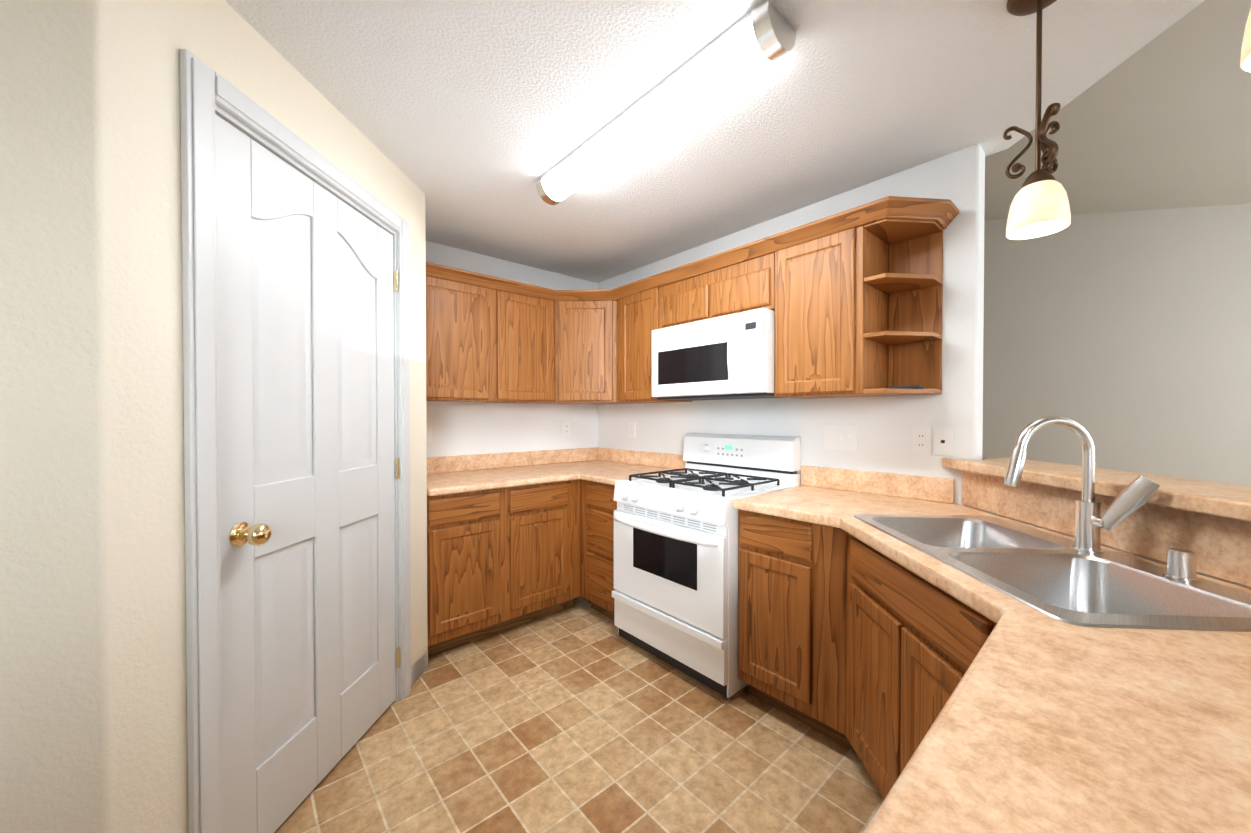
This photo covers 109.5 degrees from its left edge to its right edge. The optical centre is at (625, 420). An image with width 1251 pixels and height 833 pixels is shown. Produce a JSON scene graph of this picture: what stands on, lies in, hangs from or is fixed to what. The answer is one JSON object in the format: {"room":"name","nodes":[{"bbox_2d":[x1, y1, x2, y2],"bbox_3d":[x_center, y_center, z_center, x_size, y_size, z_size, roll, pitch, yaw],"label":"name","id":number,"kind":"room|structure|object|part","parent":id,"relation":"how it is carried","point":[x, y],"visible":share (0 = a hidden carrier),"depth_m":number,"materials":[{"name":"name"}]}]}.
{"room":"kitchen","nodes":[
{"label":"kitchen","id":0,"kind":"room"},
{"bbox_2d":[0,0,204,832],"bbox_3d":[-1.754,0.087,0.507,1.859,2.490,0.242,-1,1,-41],"label":"wall","id":1,"kind":"structure","parent":0,"point":[93,699],"depth_m":0.92,"materials":[{"name":"paint"}]},
{"bbox_2d":[204,0,396,212],"bbox_3d":[-1.111,-1.007,1.561,0.120,0.325,0.848,0,1,4],"label":"wall","id":2,"kind":"structure","parent":0,"point":[242,55],"depth_m":1.40,"materials":[{"name":"paint"}]},
{"bbox_2d":[180,49,410,832],"bbox_3d":[-1.099,0.182,1.574,0.144,2.177,0.974,0,1,4],"label":"door frame","id":3,"kind":"structure","parent":2,"relation":"attached to","point":[207,93],"depth_m":1.12,"materials":[{"name":"white wood"}]},
{"bbox_2d":[215,114,395,832],"bbox_3d":[-1.074,0.222,1.572,0.035,2.073,0.810,0,1,4],"label":"pantry door","id":4,"kind":"structure","parent":2,"relation":"in","point":[305,311],"depth_m":1.44,"materials":[{"name":"white wood"}]},
{"bbox_2d":[229,271,399,667],"bbox_3d":[-1.038,0.228,1.582,0.564,1.775,0.601,-1,1,-41],"label":"hardware piece","id":5,"kind":"object","parent":4,"relation":"attached to","point":[243,533],"depth_m":1.23,"materials":[{"name":"gold metal"}]},
{"bbox_2d":[397,167,427,685],"bbox_3d":[-1.249,0.067,2.320,0.263,2.490,0.792,-1,1,-41],"label":"wall","id":6,"kind":"structure","parent":0,"point":[410,202],"depth_m":2.15,"materials":[{"name":"paint"}]},
{"bbox_2d":[411,650,427,684],"bbox_3d":[-1.723,1.229,1.150,2.535,0.092,1.149,-1,1,-41],"label":"baseboard","id":7,"kind":"structure","parent":6,"relation":"attached to","point":[415,671],"depth_m":2.16,"materials":[{"name":"white"}]},
{"bbox_2d":[426,241,597,456],"bbox_3d":[-2.482,0.072,1.848,6.130,2.510,0.120,-1,1,-41],"label":"wall","id":8,"kind":"structure","parent":0,"point":[466,428],"depth_m":3.18,"materials":[{"name":"paint"}]},
{"bbox_2d":[426,423,431,440],"bbox_3d":[-1.272,0.076,2.818,0.072,0.118,0.015,-1,1,-41],"label":"light switch","id":9,"kind":"object","parent":8,"relation":"attached to","point":[429,431],"visible":0.29,"depth_m":2.83,"materials":[{"name":"white plastic"}]},
{"bbox_2d":[426,262,553,403],"bbox_3d":[-0.946,-0.507,2.892,0.950,0.769,0.321,-1,1,-41],"label":"upper cabinet","id":10,"kind":"object","parent":8,"relation":"attached to","point":[489,338],"depth_m":2.75,"materials":[{"name":"brown wood"}]},
{"bbox_2d":[562,421,569,435],"bbox_3d":[-0.470,0.069,3.527,0.072,0.118,0.008,-1,1,-41],"label":"electrical outlet","id":11,"kind":"object","parent":8,"relation":"attached to","point":[565,428],"visible":1,"depth_m":3.52,"materials":[{"name":"white plastic"}]},
{"bbox_2d":[274,596,883,832],"bbox_3d":[0.995,1.313,0.375,9.400,0.060,7.300,-1,1,-41],"label":"floor","id":12,"kind":"structure","parent":0,"point":[581,716],"depth_m":1.67,"materials":[{"name":"tile"}]},
{"bbox_2d":[612,433,800,697],"bbox_3d":[0.409,0.674,2.421,0.752,1.171,0.762,-1,1,-41],"label":"stove","id":13,"kind":"object","parent":12,"relation":"on","point":[675,594],"visible":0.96,"depth_m":2.21,"materials":[{"name":"white metal"}]},
{"bbox_2d":[427,471,1250,832],"bbox_3d":[0.807,0.745,0.921,2.146,1.059,1.110,-1,1,-41],"label":"base unit","id":14,"kind":"object","parent":12,"relation":"on","point":[935,695],"depth_m":1.07,"materials":[{"name":"brown wood"}]},
{"bbox_2d":[427,447,686,546],"bbox_3d":[-0.482,0.745,2.838,1.558,1.015,1.031,-1,1,-41],"label":"countertop","id":15,"kind":"structure","parent":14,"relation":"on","point":[477,494],"depth_m":2.73,"materials":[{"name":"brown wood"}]},
{"bbox_2d":[854,416,1250,631],"bbox_3d":[1.065,0.268,1.204,0.506,0.561,0.881,0,1,4],"label":"sink","id":16,"kind":"object","parent":14,"relation":"in","point":[1083,579],"visible":0.69,"depth_m":1.16,"materials":[{"name":"metal"}]},
{"bbox_2d":[854,514,1250,631],"bbox_3d":[1.065,0.452,1.206,0.949,0.193,0.949,-1,1,-41],"label":"basin","id":17,"kind":"object","parent":16,"relation":"in","point":[1064,580],"depth_m":1.15,"materials":[{"name":"metal"}]},
{"bbox_2d":[1004,416,1199,583],"bbox_3d":[1.210,0.172,1.146,0.209,0.367,0.334,-1,1,-41],"label":"faucet","id":18,"kind":"object","parent":16,"relation":"on","point":[1181,568],"depth_m":1.18,"materials":[{"name":"silver metal"}]},
{"bbox_2d":[225,0,1204,282],"bbox_3d":[-1.299,-1.343,0.490,6.140,0.450,4.060,-1,1,-41],"label":"ceiling","id":19,"kind":"structure","parent":0,"point":[473,120],"depth_m":1.54,"materials":[{"name":"white paint"}]},
{"bbox_2d":[535,0,796,204],"bbox_3d":[0.034,-1.086,1.688,0.156,0.089,1.220,-1,1,-41],"label":"ceiling light fixture","id":20,"kind":"object","parent":19,"relation":"attached to","point":[760,36],"visible":0.98,"depth_m":1.46,"materials":[{"name":"white plastic"}]},
{"bbox_2d":[1003,0,1070,239],"bbox_3d":[1.082,-0.812,1.163,0.132,0.625,0.136,-1,1,-41],"label":"pendant light","id":21,"kind":"object","parent":19,"relation":"hanging from","point":[1040,206],"visible":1,"depth_m":1.16,"materials":[{"name":"white glass"}]},
{"bbox_3d":[1.084,-0.557,1.164,0.126,0.116,0.126,-1,1,-41],"label":"lamp shade","id":22,"kind":"part","parent":21,"relation":"part of","materials":[{"name":"white glass"}]},
{"bbox_2d":[1240,8,1250,71],"bbox_3d":[0.894,-0.805,0.566,0.132,0.625,0.136,-1,1,-41],"label":"pendant light","id":23,"kind":"object","parent":19,"relation":"hanging from","point":[1245,62],"visible":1,"depth_m":0.60,"materials":[{"name":"white glass"}]},
{"bbox_2d":[598,144,984,504],"bbox_3d":[0.650,-0.564,2.812,0.120,3.760,2.550,-1,1,-41],"label":"wall","id":24,"kind":"structure","parent":0,"point":[885,424],"depth_m":2.07,"materials":[{"name":"paint"}]},
{"bbox_2d":[554,289,613,404],"bbox_3d":[-0.264,-0.512,3.299,0.608,0.769,0.607,-1,1,-41],"label":"upper cabinet","id":25,"kind":"object","parent":24,"relation":"attached to","point":[583,319],"depth_m":3.07,"materials":[{"name":"brown wood"}]},
{"bbox_2d":[629,422,635,436],"bbox_3d":[0.051,0.070,3.404,0.008,0.118,0.072,-1,1,-41],"label":"electrical outlet","id":26,"kind":"object","parent":24,"relation":"attached to","point":[632,429],"visible":1,"depth_m":3.40,"materials":[{"name":"white plastic"}]},
{"bbox_2d":[614,274,691,403],"bbox_3d":[0.186,-0.509,3.003,0.321,0.769,0.428,-1,1,-41],"label":"upper cabinet","id":27,"kind":"object","parent":24,"relation":"attached to","point":[635,303],"depth_m":2.90,"materials":[{"name":"brown wood"}]},
{"bbox_2d":[658,236,773,328],"bbox_3d":[0.581,-0.721,2.549,0.321,0.335,0.768,-1,1,-41],"label":"upper cabinet","id":28,"kind":"object","parent":24,"relation":"attached to","point":[740,279],"depth_m":2.39,"materials":[{"name":"brown wood"}]},
{"bbox_2d":[652,308,785,400],"bbox_3d":[0.538,-0.335,2.516,0.433,0.419,0.761,-1,1,-41],"label":"microwave","id":29,"kind":"object","parent":28,"relation":"attached to","point":[730,356],"visible":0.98,"depth_m":2.32,"materials":[{"name":"white"}]},
{"bbox_2d":[770,204,893,397],"bbox_3d":[0.970,-0.499,2.108,0.321,0.769,0.408,-1,1,-41],"label":"upper cabinet","id":30,"kind":"object","parent":24,"relation":"attached to","point":[852,298],"depth_m":1.97,"materials":[{"name":"brown wood"}]},
{"bbox_3d":[0.096,-0.853,2.162,1.557,0.062,2.181,-1,1,-41],"label":"crown","id":31,"kind":"part","parent":30,"relation":"part of","materials":[{"name":"brown wood"}]},
{"bbox_2d":[824,426,857,449],"bbox_3d":[1.079,0.088,2.225,0.015,0.118,0.162,-1,1,-41],"label":"light switch","id":32,"kind":"object","parent":24,"relation":"attached to","point":[842,437],"visible":1,"depth_m":2.22,"materials":[{"name":"white plastic"}]},
{"bbox_2d":[912,427,930,454],"bbox_3d":[1.313,0.091,1.964,0.008,0.118,0.072,-1,1,-41],"label":"electrical outlet","id":33,"kind":"object","parent":24,"relation":"attached to","point":[921,440],"visible":1,"depth_m":1.96,"materials":[{"name":"white plastic"}]},
{"bbox_2d":[801,465,1050,490],"bbox_3d":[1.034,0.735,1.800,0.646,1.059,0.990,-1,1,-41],"label":"backsplash","id":34,"kind":"structure","parent":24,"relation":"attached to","point":[972,479],"depth_m":1.85,"materials":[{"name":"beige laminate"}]},
{"bbox_2d":[933,428,952,455],"bbox_3d":[1.367,0.091,1.904,0.006,0.118,0.072,-1,1,-41],"label":"outlet","id":35,"kind":"object","parent":24,"relation":"attached to","point":[942,441],"visible":1,"depth_m":1.90,"materials":[{"name":"white plastic"}]},
{"bbox_2d":[963,505,1250,589],"bbox_3d":[1.052,0.773,0.737,2.270,1.113,1.209,-1,1,-41],"label":"wall","id":36,"kind":"structure","parent":0,"point":[1236,584],"depth_m":1.22,"materials":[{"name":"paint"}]},
{"bbox_2d":[427,447,1250,587],"bbox_3d":[0.286,0.277,1.957,1.559,0.149,3.364,-1,1,-41],"label":"backsplash","id":37,"kind":"structure","parent":36,"relation":"attached to","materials":[{"name":"laminate"}]},
{"bbox_2d":[942,457,1250,521],"bbox_3d":[1.141,0.196,0.696,2.459,0.040,1.528,-1,1,-41],"label":"wall cap","id":38,"kind":"object","parent":36,"relation":"on","point":[1225,500],"visible":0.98,"depth_m":1.22,"materials":[{"name":"laminate"}]},
{"bbox_2d":[982,204,1250,485],"bbox_3d":[4.273,-0.718,3.227,0.120,4.060,7.300,-1,1,-41],"label":"wall","id":39,"kind":"structure","parent":0,"point":[1123,339],"depth_m":3.49,"materials":[{"name":"beige paint"}]},
{"bbox_2d":[984,0,1250,219],"bbox_3d":[0.995,-1.559,0.344,9.400,1.925,7.300,-1,1,-41],"label":"ceiling","id":40,"kind":"structure","parent":0,"point":[1162,120],"depth_m":2.48,"materials":[{"name":"beige paint"}]}
]}

